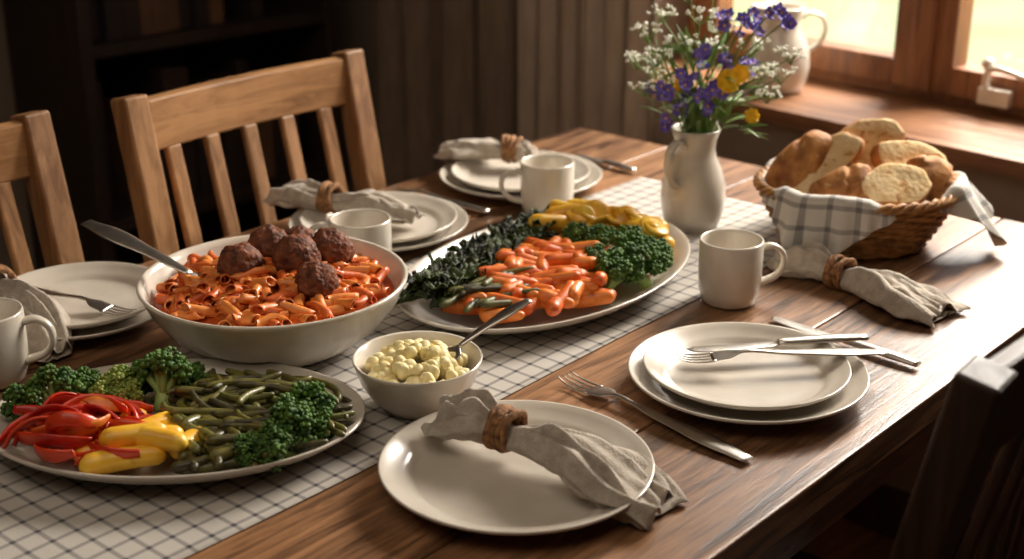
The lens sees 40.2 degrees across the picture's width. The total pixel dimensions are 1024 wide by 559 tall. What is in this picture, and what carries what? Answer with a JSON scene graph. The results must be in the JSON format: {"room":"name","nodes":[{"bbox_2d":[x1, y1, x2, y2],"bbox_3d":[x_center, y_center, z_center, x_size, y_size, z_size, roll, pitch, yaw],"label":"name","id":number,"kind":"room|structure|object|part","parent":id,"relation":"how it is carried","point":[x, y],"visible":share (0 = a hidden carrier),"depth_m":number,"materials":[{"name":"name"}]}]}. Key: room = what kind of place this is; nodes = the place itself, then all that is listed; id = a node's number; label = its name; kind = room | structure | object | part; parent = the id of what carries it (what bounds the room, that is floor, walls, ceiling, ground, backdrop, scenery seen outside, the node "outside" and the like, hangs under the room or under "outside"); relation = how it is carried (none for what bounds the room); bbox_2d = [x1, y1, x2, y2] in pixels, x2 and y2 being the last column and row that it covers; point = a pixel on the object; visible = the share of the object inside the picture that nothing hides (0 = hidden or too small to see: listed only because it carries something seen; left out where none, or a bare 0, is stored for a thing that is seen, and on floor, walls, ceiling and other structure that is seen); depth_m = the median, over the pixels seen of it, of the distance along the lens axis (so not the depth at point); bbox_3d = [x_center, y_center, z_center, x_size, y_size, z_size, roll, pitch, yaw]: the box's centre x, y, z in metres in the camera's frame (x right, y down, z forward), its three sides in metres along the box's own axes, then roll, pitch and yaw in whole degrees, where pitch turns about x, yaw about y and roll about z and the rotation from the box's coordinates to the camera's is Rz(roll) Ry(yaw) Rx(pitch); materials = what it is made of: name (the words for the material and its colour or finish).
{"room":"dining room","nodes":[
{"label":"dining room","id":0,"kind":"room"},
{"bbox_2d":[0,0,36,271],"bbox_3d":[-2.133,-0.637,2.106,4.980,2.500,0.121,-19,28,-40],"label":"wall","id":1,"kind":"structure","parent":0,"point":[7,100],"depth_m":3.16,"materials":[{"name":"paint"}]},
{"bbox_2d":[335,0,1023,517],"bbox_3d":[1.241,-0.579,1.955,0.350,2.500,4.800,-19,28,-40],"label":"wall","id":2,"kind":"structure","parent":0,"point":[1005,194],"depth_m":2.71,"materials":[{"name":"paint"}]},
{"bbox_2d":[653,54,1023,178],"bbox_3d":[0.766,-0.274,2.511,0.305,0.028,1.450,-19,28,-40],"label":"windowsill","id":3,"kind":"structure","parent":2,"relation":"in","point":[984,140],"depth_m":2.52,"materials":[{"name":"brown wood"}]},
{"bbox_2d":[747,2,827,94],"bbox_3d":[0.519,-0.444,2.683,0.138,0.166,0.122,12,24,29],"label":"milk jug","id":4,"kind":"object","parent":3,"relation":"on","point":[795,37],"visible":0.69,"depth_m":2.65,"materials":[{"name":"white ceramic"}]},
{"bbox_2d":[688,0,1023,117],"bbox_3d":[0.863,-0.914,2.366,0.095,1.270,1.350,-19,28,-40],"label":"window","id":5,"kind":"structure","parent":2,"relation":"in","point":[928,60],"depth_m":2.61,"materials":[{"name":"brown wood"}]},
{"bbox_2d":[976,57,1023,108],"bbox_3d":[0.893,-0.340,2.470,0.036,0.084,0.152,-19,28,-40],"label":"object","id":6,"kind":"structure","parent":5,"relation":"attached to","point":[986,95],"depth_m":2.50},
{"bbox_2d":[842,483,973,558],"bbox_3d":[1.110,0.587,2.267,0.018,0.100,4.800,-19,28,-40],"label":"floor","id":7,"kind":"structure","parent":2,"relation":"attached to","point":[882,512],"depth_m":2.65,"materials":[{"name":"brown wood"}]},
{"bbox_3d":[0.033,-1.969,2.368,0.024,0.024,1.750,-19,28,-40],"label":"curtain rod","id":8,"kind":"object","parent":2,"relation":"attached to","visible":0},
{"bbox_2d":[370,0,514,186],"bbox_3d":[-0.165,-0.918,2.992,0.051,2.330,0.482,-19,28,-40],"label":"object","id":9,"kind":"object","parent":8,"relation":"hanging from","point":[444,70],"visible":0.48,"depth_m":3.17,"materials":[{"name":"brown fabric"}]},
{"bbox_2d":[517,0,656,142],"bbox_3d":[0.141,-0.802,2.689,0.058,2.330,0.372,-19,28,-40],"label":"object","id":10,"kind":"object","parent":8,"relation":"hanging from","point":[573,71],"visible":0.3,"depth_m":2.83,"materials":[{"name":"fabric"}]},
{"bbox_2d":[801,517,894,558],"bbox_3d":[-0.550,1.226,0.795,4.630,0.040,4.800,-19,28,-40],"label":"floor","id":11,"kind":"structure","parent":0,"point":[844,539],"depth_m":2.64,"materials":[{"name":"brown wood"}]},
{"bbox_2d":[0,110,84,275],"bbox_3d":[-0.577,0.331,1.745,0.511,0.955,0.451,15,26,34],"label":"dining chair","id":12,"kind":"object","parent":11,"relation":"on","point":[29,152],"visible":0.3,"depth_m":1.86,"materials":[{"name":"brown wood"}]},
{"bbox_2d":[2,0,342,269],"bbox_3d":[-0.761,-0.800,3.089,0.650,2.100,0.340,-19,28,-40],"label":"bookcase","id":13,"kind":"object","parent":11,"relation":"on","point":[69,59],"visible":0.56,"depth_m":3.09,"materials":[{"name":"brown wood"}]},
{"bbox_2d":[88,0,300,214],"bbox_3d":[-0.766,-0.723,3.093,0.530,1.057,0.250,-19,28,-40],"label":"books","id":14,"kind":"object","parent":13,"relation":"on","point":[111,21],"depth_m":3.15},
{"bbox_2d":[110,49,385,262],"bbox_3d":[-0.220,0.189,2.115,0.511,0.955,0.451,17,27,38],"label":"dining chair","id":15,"kind":"object","parent":11,"relation":"on","point":[145,125],"visible":0.35,"depth_m":2.09,"materials":[{"name":"brown wood"}]},
{"bbox_2d":[0,127,1023,558],"bbox_3d":[-0.165,0.459,1.691,0.993,0.750,2.018,17,27,38],"label":"dining table","id":16,"kind":"object","parent":11,"relation":"on","point":[800,479],"visible":0.21,"depth_m":1.49,"materials":[{"name":"brown wood"}]},
{"bbox_2d":[0,297,56,389],"bbox_3d":[-0.561,0.074,1.528,0.104,0.082,0.080,9,23,23],"label":"coffee mug","id":17,"kind":"object","parent":16,"relation":"on","point":[15,357],"visible":0.98,"depth_m":1.52,"materials":[{"name":"white ceramic"}]},
{"bbox_2d":[57,310,152,340],"bbox_3d":[-0.530,0.034,1.716,0.244,0.023,0.244,0,21,0],"label":"dinner plate","id":18,"kind":"object","parent":16,"relation":"on","point":[143,318],"visible":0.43,"depth_m":1.66,"materials":[{"name":"white ceramic"}]},
{"bbox_2d":[0,264,74,361],"bbox_3d":[-0.586,0.029,1.664,0.076,0.065,0.234,-17,27,-37],"label":"linen napkin","id":19,"kind":"object","parent":18,"relation":"on","point":[35,301],"visible":0.72,"depth_m":1.62,"materials":[{"name":"beige fabric"}]},
{"bbox_2d":[16,261,147,329],"bbox_3d":[-0.532,0.026,1.720,0.216,0.023,0.216,0,21,0],"label":"salad plate","id":20,"kind":"object","parent":18,"relation":"on","point":[115,283],"visible":0.5,"depth_m":1.77,"materials":[{"name":"ceramic"}]},
{"bbox_2d":[34,286,137,315],"bbox_3d":[-0.557,0.018,1.714,0.222,0.011,0.025,12,24,19],"label":"fork","id":21,"kind":"object","parent":20,"relation":"on","point":[102,306],"depth_m":1.70,"materials":[{"name":"silver metal"}]},
{"bbox_3d":[-0.530,0.034,1.716,0.244,0.023,0.244,0,21,0],"label":"plate","id":22,"kind":"part","parent":18,"relation":"part of","materials":[{"name":"ceramic"}]},
{"bbox_2d":[0,253,469,558],"bbox_3d":[-0.233,0.118,1.531,0.383,0.005,0.795,17,27,38],"label":"table runner","id":23,"kind":"object","parent":16,"relation":"on","point":[44,515],"depth_m":1.30,"materials":[{"name":"fabric"}]},
{"bbox_2d":[0,358,365,484],"bbox_3d":[-0.337,0.130,1.402,0.380,0.069,0.266,0,21,0],"label":"serving platter","id":24,"kind":"object","parent":23,"relation":"on","point":[161,474],"depth_m":1.33,"materials":[{"name":"ceramic"}]},
{"bbox_3d":[-0.417,0.138,1.357,0.159,0.054,0.130,0,21,0],"label":"red pepper strips","id":25,"kind":"part","parent":24,"relation":"part of","materials":[{"name":"red food"}]},
{"bbox_2d":[74,408,202,474],"bbox_3d":[-0.355,0.155,1.337,0.103,0.039,0.119,8,22,20],"label":"peppers","id":26,"kind":"object","parent":24,"relation":"on","point":[157,435],"visible":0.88,"depth_m":1.32,"materials":[{"name":"yellow food"}]},
{"bbox_2d":[88,364,206,414],"bbox_3d":[-0.358,0.118,1.430,0.150,0.054,0.067,3,21,7],"label":"broccoli florets","id":27,"kind":"object","parent":24,"relation":"on","point":[118,381],"visible":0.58,"depth_m":1.42,"materials":[{"name":"green food"}]},
{"bbox_2d":[0,345,335,471],"bbox_3d":[-0.336,0.120,1.405,0.338,0.077,0.147,7,22,19],"label":"broccoli florets","id":28,"kind":"object","parent":24,"relation":"on","point":[159,370],"visible":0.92,"depth_m":1.39,"materials":[{"name":"green food"}]},
{"bbox_2d":[150,368,355,474],"bbox_3d":[-0.259,0.129,1.398,0.206,0.046,0.211,-4,21,-10],"label":"beans","id":29,"kind":"object","parent":24,"relation":"on","point":[224,413],"visible":0.73,"depth_m":1.38,"materials":[{"name":"green food"}]},
{"bbox_2d":[136,235,407,367],"bbox_3d":[-0.273,0.036,1.621,0.307,0.087,0.307,0,21,0],"label":"serving bowl","id":30,"kind":"object","parent":23,"relation":"on","point":[302,345],"visible":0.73,"depth_m":1.51,"materials":[{"name":"white ceramic"}]},
{"bbox_2d":[153,250,393,326],"bbox_3d":[-0.273,-0.001,1.606,0.274,0.046,0.274,8,22,20],"label":"pasta","id":31,"kind":"object","parent":30,"relation":"on","point":[263,295],"visible":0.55,"depth_m":1.55,"materials":[{"name":"orange food"}]},
{"bbox_2d":[80,220,200,276],"bbox_3d":[-0.404,-0.027,1.618,0.205,0.061,0.058,12,24,29],"label":"serving spoon","id":32,"kind":"object","parent":31,"relation":"on","point":[118,236],"visible":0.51,"depth_m":1.62,"materials":[{"name":"metal"}]},
{"bbox_2d":[217,223,354,300],"bbox_3d":[-0.248,-0.025,1.621,0.150,0.065,0.149,8,22,20],"label":"meatballs","id":33,"kind":"object","parent":31,"relation":"on","point":[302,249],"visible":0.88,"depth_m":1.59,"materials":[{"name":"brown food"}]},
{"bbox_2d":[352,331,482,420],"bbox_3d":[-0.099,0.107,1.477,0.137,0.058,0.137,0,21,0],"label":"bowl","id":34,"kind":"object","parent":23,"relation":"on","point":[406,401],"visible":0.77,"depth_m":1.44,"materials":[{"name":"white ceramic"}]},
{"bbox_2d":[365,338,469,382],"bbox_3d":[-0.099,0.088,1.470,0.112,0.040,0.111,0,21,0],"label":"potato pieces","id":35,"kind":"object","parent":34,"relation":"in","point":[395,361],"visible":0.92,"depth_m":1.45,"materials":[{"name":"yellow food"}]},
{"bbox_2d":[447,298,531,360],"bbox_3d":[-0.031,0.057,1.482,0.122,0.052,0.034,-10,23,-24],"label":"teaspoon","id":36,"kind":"object","parent":35,"relation":"on","point":[514,308],"visible":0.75,"depth_m":1.49,"materials":[{"name":"metal"}]},
{"bbox_2d":[309,208,391,250],"bbox_3d":[-0.213,-0.042,1.830,0.113,0.082,0.080,2,21,5],"label":"coffee mug","id":37,"kind":"object","parent":16,"relation":"on","point":[371,225],"visible":0.32,"depth_m":1.82,"materials":[{"name":"white ceramic"}]},
{"bbox_2d":[288,198,468,251],"bbox_3d":[-0.190,-0.075,2.001,0.256,0.023,0.256,0,21,0],"label":"dinner plate","id":38,"kind":"object","parent":16,"relation":"on","point":[461,221],"visible":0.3,"depth_m":1.97,"materials":[{"name":"ceramic"}]},
{"bbox_2d":[300,191,456,244],"bbox_3d":[-0.190,-0.082,2.001,0.224,0.023,0.224,0,21,0],"label":"salad plate","id":39,"kind":"object","parent":38,"relation":"on","point":[440,215],"visible":0.48,"depth_m":2.02,"materials":[{"name":"ceramic"}]},
{"bbox_2d":[261,179,424,224],"bbox_3d":[-0.244,-0.116,2.017,0.250,0.047,0.080,9,23,23],"label":"linen napkin","id":40,"kind":"object","parent":39,"relation":"on","point":[309,193],"visible":0.88,"depth_m":2.00,"materials":[{"name":"beige fabric"}]},
{"bbox_2d":[387,185,484,207],"bbox_3d":[-0.117,-0.128,2.152,0.177,0.010,0.024,14,25,32],"label":"fork","id":41,"kind":"object","parent":16,"relation":"on","point":[403,189],"visible":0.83,"depth_m":2.16,"materials":[{"name":"metal"}]},
{"bbox_2d":[443,199,490,213],"bbox_3d":[-0.108,-0.119,2.132,0.176,0.008,0.021,14,25,32],"label":"table knife","id":42,"kind":"object","parent":16,"relation":"on","point":[471,207],"visible":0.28,"depth_m":2.10,"materials":[{"name":"metal"}]},
{"bbox_2d":[378,400,654,535],"bbox_3d":[0.004,0.182,1.331,0.262,0.023,0.262,0,21,0],"label":"dinner plate","id":43,"kind":"object","parent":16,"relation":"on","point":[470,486],"visible":0.73,"depth_m":1.32,"materials":[{"name":"ceramic"}]},
{"bbox_2d":[420,388,688,529],"bbox_3d":[0.038,0.155,1.333,0.269,0.071,0.099,15,25,33],"label":"linen napkin","id":44,"kind":"object","parent":43,"relation":"on","point":[600,472],"visible":0.99,"depth_m":1.30,"materials":[{"name":"beige fabric"}]},
{"bbox_2d":[439,153,601,200],"bbox_3d":[0.014,-0.160,2.220,0.258,0.023,0.258,0,21,0],"label":"dinner plate","id":45,"kind":"object","parent":16,"relation":"on","point":[595,174],"visible":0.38,"depth_m":2.19,"materials":[{"name":"ceramic"}]},
{"bbox_2d":[451,150,589,194],"bbox_3d":[0.014,-0.165,2.218,0.220,0.023,0.220,0,21,0],"label":"salad plate","id":46,"kind":"object","parent":45,"relation":"on","point":[482,174],"visible":0.49,"depth_m":2.23,"materials":[{"name":"ceramic"}]},
{"bbox_2d":[433,134,537,163],"bbox_3d":[-0.041,-0.213,2.266,0.170,0.047,0.082,5,22,13],"label":"linen napkin","id":47,"kind":"object","parent":46,"relation":"on","point":[514,149],"visible":0.96,"depth_m":2.25,"materials":[{"name":"beige fabric"}]},
{"bbox_2d":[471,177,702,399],"bbox_3d":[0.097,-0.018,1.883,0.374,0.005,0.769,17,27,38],"label":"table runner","id":48,"kind":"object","parent":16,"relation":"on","point":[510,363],"depth_m":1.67,"materials":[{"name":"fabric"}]},
{"bbox_2d":[499,154,574,214],"bbox_3d":[0.036,-0.135,2.071,0.113,0.082,0.080,-4,21,-9],"label":"coffee mug","id":49,"kind":"object","parent":48,"relation":"on","point":[544,178],"visible":0.69,"depth_m":2.05,"materials":[{"name":"white ceramic"}]},
{"bbox_2d":[398,221,690,333],"bbox_3d":[0.048,-0.006,1.808,0.312,0.031,0.488,15,25,33],"label":"serving platter","id":50,"kind":"object","parent":48,"relation":"on","point":[419,310],"visible":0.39,"depth_m":1.71,"materials":[{"name":"ceramic"}]},
{"bbox_2d":[396,204,558,311],"bbox_3d":[-0.037,-0.031,1.787,0.108,0.053,0.353,12,24,29],"label":"kale","id":51,"kind":"object","parent":50,"relation":"on","point":[434,281],"visible":0.89,"depth_m":1.74,"materials":[{"name":"green food"}]},
{"bbox_2d":[439,266,539,313],"bbox_3d":[-0.023,0.013,1.670,0.152,0.026,0.075,-14,25,-31],"label":"asparagus","id":52,"kind":"object","parent":50,"relation":"on","point":[481,284],"visible":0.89,"depth_m":1.65,"materials":[{"name":"green food"}]},
{"bbox_2d":[440,236,616,323],"bbox_3d":[0.026,-0.004,1.728,0.227,0.051,0.217,0,21,0],"label":"carrots","id":53,"kind":"object","parent":50,"relation":"on","point":[560,265],"visible":0.83,"depth_m":1.69,"materials":[{"name":"orange food"}]},
{"bbox_2d":[527,221,673,289],"bbox_3d":[0.092,-0.040,1.813,0.228,0.072,0.152,14,25,32],"label":"broccoli florets","id":54,"kind":"object","parent":50,"relation":"on","point":[634,254],"visible":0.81,"depth_m":1.76,"materials":[{"name":"green food"}]},
{"bbox_2d":[528,198,674,248],"bbox_3d":[0.128,-0.073,1.894,0.200,0.060,0.118,6,22,15],"label":"slices","id":55,"kind":"object","parent":50,"relation":"on","point":[591,212],"visible":0.66,"depth_m":1.87,"materials":[{"name":"yellow food"}]},
{"bbox_2d":[660,121,724,233],"bbox_3d":[0.260,-0.145,2.003,0.093,0.151,0.108,3,21,8],"label":"jug","id":56,"kind":"object","parent":48,"relation":"on","point":[692,196],"visible":0.93,"depth_m":1.98,"materials":[{"name":"white ceramic"}]},
{"bbox_2d":[624,0,805,139],"bbox_3d":[0.284,-0.272,1.967,0.227,0.294,0.183,-5,22,-12],"label":"bouquet","id":57,"kind":"object","parent":56,"relation":"in","point":[701,102],"visible":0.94,"depth_m":1.93,"materials":[{"name":"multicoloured plant"}]},
{"bbox_2d":[576,154,636,171],"bbox_3d":[0.155,-0.197,2.334,0.021,0.008,0.135,-18,27,-39],"label":"table knife","id":58,"kind":"object","parent":16,"relation":"on","point":[619,165],"visible":0.99,"depth_m":2.32,"materials":[{"name":"metal"}]},
{"bbox_2d":[558,371,753,462],"bbox_3d":[0.145,0.139,1.457,0.028,0.010,0.258,-18,27,-39],"label":"fork","id":59,"kind":"object","parent":16,"relation":"on","point":[706,439],"depth_m":1.43,"materials":[{"name":"silver metal"}]},
{"bbox_2d":[698,229,786,309],"bbox_3d":[0.289,-0.013,1.754,0.113,0.082,0.080,-3,21,-7],"label":"coffee mug","id":60,"kind":"object","parent":16,"relation":"on","point":[730,261],"visible":1,"depth_m":1.73,"materials":[{"name":"white ceramic"}]},
{"bbox_2d":[627,322,869,424],"bbox_3d":[0.256,0.107,1.527,0.260,0.023,0.260,0,21,0],"label":"dinner plate","id":61,"kind":"object","parent":16,"relation":"on","point":[858,385],"visible":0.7,"depth_m":1.47,"materials":[{"name":"white ceramic"}]},
{"bbox_2d":[643,322,851,410],"bbox_3d":[0.255,0.100,1.527,0.224,0.023,0.224,0,21,0],"label":"salad plate","id":62,"kind":"object","parent":61,"relation":"on","point":[744,381],"visible":0.88,"depth_m":1.53,"materials":[{"name":"ceramic"}]},
{"bbox_2d":[687,333,868,351],"bbox_3d":[0.297,0.070,1.565,0.208,0.008,0.021,-4,21,-8],"label":"table knife","id":63,"kind":"object","parent":62,"relation":"on","point":[823,338],"visible":0.99,"depth_m":1.56,"materials":[{"name":"metal"}]},
{"bbox_2d":[675,348,887,362],"bbox_3d":[0.296,0.080,1.534,0.233,0.011,0.025,-2,21,-4],"label":"fork","id":64,"kind":"object","parent":62,"relation":"on","point":[715,356],"depth_m":1.53,"materials":[{"name":"silver metal"}]},
{"bbox_3d":[0.256,0.107,1.527,0.260,0.023,0.260,0,21,0],"label":"plate","id":65,"kind":"part","parent":61,"relation":"part of","materials":[{"name":"ceramic"}]},
{"bbox_2d":[771,316,920,366],"bbox_3d":[0.386,0.069,1.641,0.201,0.008,0.021,20,28,41],"label":"table knife","id":66,"kind":"object","parent":16,"relation":"on","point":[893,355],"visible":0.62,"depth_m":1.62,"materials":[{"name":"metal"}]},
{"bbox_2d":[753,166,957,259],"bbox_3d":[0.482,-0.097,1.964,0.290,0.091,0.244,-3,21,-9],"label":"bread basket","id":67,"kind":"object","parent":16,"relation":"on","point":[916,223],"visible":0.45,"depth_m":1.88,"materials":[{"name":"wicker"}]},
{"bbox_2d":[765,118,960,205],"bbox_3d":[0.492,-0.151,1.954,0.274,0.130,0.168,0,21,0],"label":"bread slices","id":68,"kind":"object","parent":67,"relation":"in","point":[872,159],"visible":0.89,"depth_m":1.93,"materials":[{"name":"beige food"}]},
{"bbox_2d":[760,157,1006,253],"bbox_3d":[0.511,-0.105,1.960,0.337,0.094,0.275,0,21,0],"label":"cloth","id":69,"kind":"object","parent":67,"relation":"in","point":[837,222],"visible":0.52,"depth_m":1.86,"materials":[{"name":"white fabric"}]},
{"bbox_2d":[765,241,970,327],"bbox_3d":[0.442,-0.004,1.789,0.106,0.052,0.276,-18,27,-39],"label":"linen napkin","id":70,"kind":"object","parent":16,"relation":"on","point":[897,294],"visible":0.95,"depth_m":1.75,"materials":[{"name":"beige fabric"}]},
{"bbox_2d":[790,335,1023,558],"bbox_3d":[0.303,0.407,1.540,0.511,0.960,0.459,15,26,34],"label":"dining chair","id":71,"kind":"object","parent":11,"relation":"on","point":[982,413],"visible":0.79,"depth_m":1.12,"materials":[{"name":"brown wood"}]},
{"label":"outside","id":72,"kind":"structure","parent":0,"visible":0},
{"bbox_2d":[732,0,1023,72],"bbox_3d":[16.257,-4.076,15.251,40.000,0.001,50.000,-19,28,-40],"label":"window","id":73,"kind":"structure","parent":72,"point":[997,26],"depth_m":8.81,"materials":[{"name":"glass"}]}
]}

